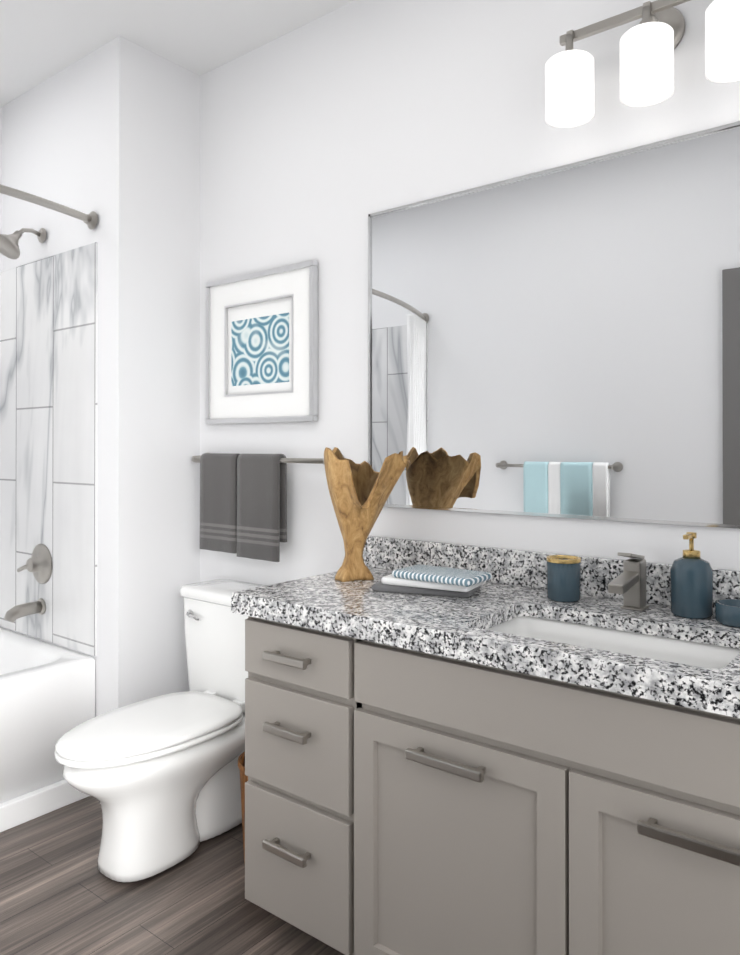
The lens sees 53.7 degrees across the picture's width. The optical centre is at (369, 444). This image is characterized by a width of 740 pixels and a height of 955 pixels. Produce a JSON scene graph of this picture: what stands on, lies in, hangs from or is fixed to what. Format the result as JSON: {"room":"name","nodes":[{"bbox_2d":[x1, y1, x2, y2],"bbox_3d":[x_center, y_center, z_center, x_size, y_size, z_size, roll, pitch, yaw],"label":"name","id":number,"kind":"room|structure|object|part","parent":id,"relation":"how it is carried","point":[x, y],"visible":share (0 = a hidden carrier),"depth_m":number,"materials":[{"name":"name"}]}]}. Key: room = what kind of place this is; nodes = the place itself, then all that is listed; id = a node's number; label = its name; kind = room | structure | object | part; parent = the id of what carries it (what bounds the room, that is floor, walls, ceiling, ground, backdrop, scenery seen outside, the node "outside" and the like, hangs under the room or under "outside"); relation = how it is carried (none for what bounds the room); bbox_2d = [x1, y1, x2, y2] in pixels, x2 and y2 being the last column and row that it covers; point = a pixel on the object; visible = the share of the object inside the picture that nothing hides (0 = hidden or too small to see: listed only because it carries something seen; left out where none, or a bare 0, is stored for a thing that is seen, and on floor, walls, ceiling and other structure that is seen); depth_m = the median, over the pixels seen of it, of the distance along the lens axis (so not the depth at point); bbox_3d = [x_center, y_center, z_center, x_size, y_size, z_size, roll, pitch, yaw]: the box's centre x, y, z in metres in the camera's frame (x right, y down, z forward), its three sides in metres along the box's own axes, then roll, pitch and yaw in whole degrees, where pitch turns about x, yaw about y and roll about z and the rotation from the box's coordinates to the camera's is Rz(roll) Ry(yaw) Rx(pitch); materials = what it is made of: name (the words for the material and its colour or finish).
{"room":"bathroom","nodes":[
{"label":"bathroom","id":0,"kind":"room"},
{"bbox_2d":[0,106,1,627],"bbox_3d":[-2.176,-0.098,2.618,0.100,2.800,1.640,0,0,38],"label":"wall","id":1,"kind":"structure","parent":0,"point":[1,184],"depth_m":3.23,"materials":[{"name":"white paint"}]},
{"bbox_2d":[0,272,0,409],"bbox_3d":[-2.096,0.018,2.631,0.008,1.560,1.504,0,0,38],"label":"wall tile","id":2,"kind":"structure","parent":1,"relation":"attached to","point":[0,340],"depth_m":3.22,"materials":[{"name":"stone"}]},
{"bbox_2d":[1,36,199,716],"bbox_3d":[-1.168,-0.095,3.167,1.005,2.800,0.470,0,0,38],"label":"wall","id":3,"kind":"structure","parent":0,"point":[108,133],"depth_m":2.80,"materials":[{"name":"white paint"}]},
{"bbox_2d":[0,228,45,258],"bbox_3d":[-1.405,-0.811,2.920,0.118,0.149,0.199,0,0,38],"label":"shower head","id":4,"kind":"object","parent":3,"relation":"attached to","point":[9,247],"visible":0.98,"depth_m":2.89},
{"bbox_2d":[0,242,97,655],"bbox_3d":[-1.332,0.019,2.992,0.764,1.560,0.008,0,0,38],"label":"wall tile","id":5,"kind":"structure","parent":3,"relation":"attached to","point":[48,410],"depth_m":2.95,"materials":[{"name":"tile"}]},
{"bbox_2d":[4,598,45,621],"bbox_3d":[-1.390,0.669,2.932,0.066,0.076,0.153,0,0,38],"label":"tub spout","id":6,"kind":"object","parent":5,"relation":"attached to","point":[14,613],"visible":1,"depth_m":2.92,"materials":[{"name":"silver metal"}]},
{"bbox_2d":[17,544,51,583],"bbox_3d":[-1.367,0.489,2.974,0.180,0.164,0.059,0,0,38],"label":"shower valve","id":7,"kind":"object","parent":5,"relation":"attached to","point":[38,565],"visible":1,"depth_m":2.96,"materials":[{"name":"silver metal"}]},
{"bbox_2d":[0,184,97,229],"bbox_3d":[-1.463,-0.820,2.136,0.198,0.128,1.506,0,0,38],"label":"curtain rod","id":8,"kind":"object","parent":3,"relation":"attached to","point":[90,219],"visible":0.98,"depth_m":2.56,"materials":[{"name":"silver metal"}]},
{"bbox_2d":[0,796,344,954],"bbox_3d":[-1.000,1.321,1.006,3.935,0.050,3.650,0,0,38],"label":"floor","id":9,"kind":"structure","parent":0,"point":[61,893],"depth_m":2.07,"materials":[{"name":"brown wood"}]},
{"bbox_2d":[0,628,94,831],"bbox_3d":[-1.788,1.052,2.384,0.787,0.498,1.514,0,0,38],"label":"bathtub","id":10,"kind":"object","parent":9,"relation":"on","point":[47,696],"visible":0.75,"depth_m":2.60,"materials":[{"name":"white ceramic"}]},
{"bbox_2d":[55,579,266,881],"bbox_3d":[-0.622,0.908,2.381,0.524,0.786,0.812,0,0,38],"label":"toilet","id":11,"kind":"object","parent":9,"relation":"on","point":[158,778],"visible":0.81,"depth_m":2.25,"materials":[{"name":"white ceramic"}]},
{"bbox_3d":[-0.691,0.875,2.294,0.378,0.026,0.585,0,0,38],"label":"seat lid","id":12,"kind":"part","parent":11,"relation":"part of","materials":[{"name":"white plastic"}]},
{"bbox_3d":[-0.691,0.899,2.293,0.382,0.017,0.589,0,0,38],"label":"seat","id":13,"kind":"part","parent":11,"relation":"part of","materials":[{"name":"white plastic"}]},
{"bbox_3d":[-0.634,0.614,2.620,0.085,0.030,0.024,0,0,38],"label":"handle","id":14,"kind":"part","parent":11,"relation":"part of","materials":[{"name":"silver metal"}]},
{"bbox_3d":[-0.440,0.739,2.613,0.500,0.357,0.204,0,0,38],"label":"tank","id":15,"kind":"part","parent":11,"relation":"part of","materials":[{"name":"white ceramic"}]},
{"bbox_3d":[-0.440,0.538,2.614,0.524,0.043,0.224,0,0,38],"label":"lid","id":16,"kind":"part","parent":11,"relation":"part of","materials":[{"name":"white ceramic"}]},
{"bbox_2d":[238,752,247,862],"bbox_3d":[-0.302,1.142,2.289,0.222,0.318,0.222,0,0,38],"label":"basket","id":17,"kind":"object","parent":9,"relation":"on","point":[241,767],"visible":0.15,"depth_m":2.24,"materials":[{"name":"wicker"}]},
{"bbox_2d":[231,607,739,954],"bbox_3d":[0.580,0.874,1.575,1.946,0.848,0.596,0,0,38],"label":"bathroom vanity","id":18,"kind":"object","parent":9,"relation":"on","point":[509,757],"depth_m":1.54,"materials":[{"name":"grey wood"}]},
{"bbox_2d":[231,567,739,710],"bbox_3d":[0.577,0.425,1.590,1.966,0.054,0.581,0,0,38],"label":"countertop","id":19,"kind":"structure","parent":18,"relation":"on","point":[449,623],"depth_m":1.67,"materials":[{"name":"grey stone"}]},
{"bbox_2d":[324,447,406,581],"bbox_3d":[0.006,0.204,2.177,0.250,0.391,0.264,0,0,38],"label":"sculpture","id":20,"kind":"object","parent":19,"relation":"on","point":[360,493],"visible":1,"depth_m":2.13,"materials":[{"name":"brown wood"}]},
{"bbox_2d":[372,564,491,597],"bbox_3d":[0.171,0.368,1.998,0.336,0.061,0.236,0,0,38],"label":"folded cloths","id":21,"kind":"object","parent":19,"relation":"on","point":[434,580],"visible":1,"depth_m":1.92,"materials":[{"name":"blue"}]},
{"bbox_2d":[547,555,580,602],"bbox_3d":[0.497,0.344,1.875,0.085,0.108,0.085,0,0,38],"label":"tumbler","id":22,"kind":"object","parent":19,"relation":"on","point":[563,577],"visible":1,"depth_m":1.84,"materials":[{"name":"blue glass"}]},
{"bbox_2d":[491,615,738,666],"bbox_3d":[0.499,0.517,1.560,0.584,0.170,0.354,0,0,38],"label":"sink","id":23,"kind":"object","parent":19,"relation":"in","point":[613,638],"depth_m":1.69,"materials":[{"name":"white ceramic"}]},
{"bbox_2d":[607,552,650,610],"bbox_3d":[0.612,0.327,1.737,0.052,0.142,0.165,0,0,38],"label":"faucet","id":24,"kind":"object","parent":19,"relation":"on","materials":[{"name":"silver metal"}]},
{"bbox_2d":[670,532,712,618],"bbox_3d":[0.746,0.301,1.697,0.091,0.193,0.096,0,0,38],"label":"soap dispenser","id":25,"kind":"object","parent":19,"relation":"on","point":[691,576],"visible":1,"depth_m":1.67,"materials":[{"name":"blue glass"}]},
{"bbox_2d":[715,599,739,627],"bbox_3d":[0.817,0.375,1.617,0.097,0.045,0.097,0,0,38],"label":"dish","id":26,"kind":"object","parent":19,"relation":"on","point":[727,612],"visible":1,"depth_m":1.60,"materials":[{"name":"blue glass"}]},
{"bbox_2d":[0,0,354,106],"bbox_3d":[-1.000,-1.530,1.018,3.935,0.050,3.650,0,0,38],"label":"ceiling","id":27,"kind":"structure","parent":0,"point":[41,41],"depth_m":2.64,"materials":[{"name":"white paint"}]},
{"bbox_2d":[200,0,739,584],"bbox_3d":[0.493,-0.100,2.096,2.930,2.800,0.100,0,0,38],"label":"wall","id":28,"kind":"structure","parent":0,"point":[322,136],"depth_m":2.42,"materials":[{"name":"white paint"}]},
{"bbox_2d":[205,260,317,423],"bbox_3d":[-0.418,-0.361,2.731,0.580,0.562,0.028,0,0,38],"label":"picture frame","id":29,"kind":"object","parent":28,"relation":"attached to","point":[261,346],"visible":0.94,"depth_m":2.71,"materials":[{"name":"silver metal"}]},
{"bbox_2d":[231,313,288,385],"bbox_3d":[-0.414,-0.350,2.735,0.310,0.250,0.002,0,0,38],"label":"art","id":30,"kind":"object","parent":29,"relation":"attached to","point":[259,341],"depth_m":2.73},
{"bbox_2d":[192,452,343,463],"bbox_3d":[-0.401,0.058,2.682,0.742,0.052,0.081,0,0,38],"label":"towel rail","id":31,"kind":"object","parent":28,"relation":"attached to","point":[195,459],"visible":0.21,"depth_m":2.52,"materials":[{"name":"silver metal"}]},
{"bbox_2d":[200,453,239,553],"bbox_3d":[-0.562,0.219,2.772,0.198,0.368,0.052,0,0,38],"label":"hanging towel","id":32,"kind":"object","parent":31,"relation":"hanging from","point":[218,501],"visible":0.9,"depth_m":2.75,"materials":[{"name":"grey fabric"}]},
{"bbox_2d":[237,454,286,561],"bbox_3d":[-0.392,0.223,2.638,0.208,0.378,0.052,0,0,38],"label":"hanging towel","id":33,"kind":"object","parent":31,"relation":"hanging from","point":[261,506],"visible":0.98,"depth_m":2.60,"materials":[{"name":"grey fabric"}]},
{"bbox_2d":[363,535,739,610],"bbox_3d":[0.750,0.349,1.810,1.966,0.100,0.022,0,0,38],"label":"backsplash","id":34,"kind":"structure","parent":28,"relation":"attached to","point":[524,568],"depth_m":2.06,"materials":[{"name":"grey stone"}]},
{"bbox_2d":[368,121,739,528],"bbox_3d":[0.763,-0.281,1.813,1.946,0.960,0.011,0,0,38],"label":"mirror","id":35,"kind":"object","parent":28,"relation":"attached to","point":[563,341],"visible":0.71,"depth_m":1.98,"materials":[{"name":"clear glass"}]},
{"bbox_2d":[545,0,739,127],"bbox_3d":[0.681,-0.971,1.782,0.512,0.255,0.165,0,0,38],"label":"sconce","id":36,"kind":"object","parent":28,"relation":"attached to","point":[650,41],"visible":1,"depth_m":1.76,"materials":[{"name":"white glass"}]}
]}

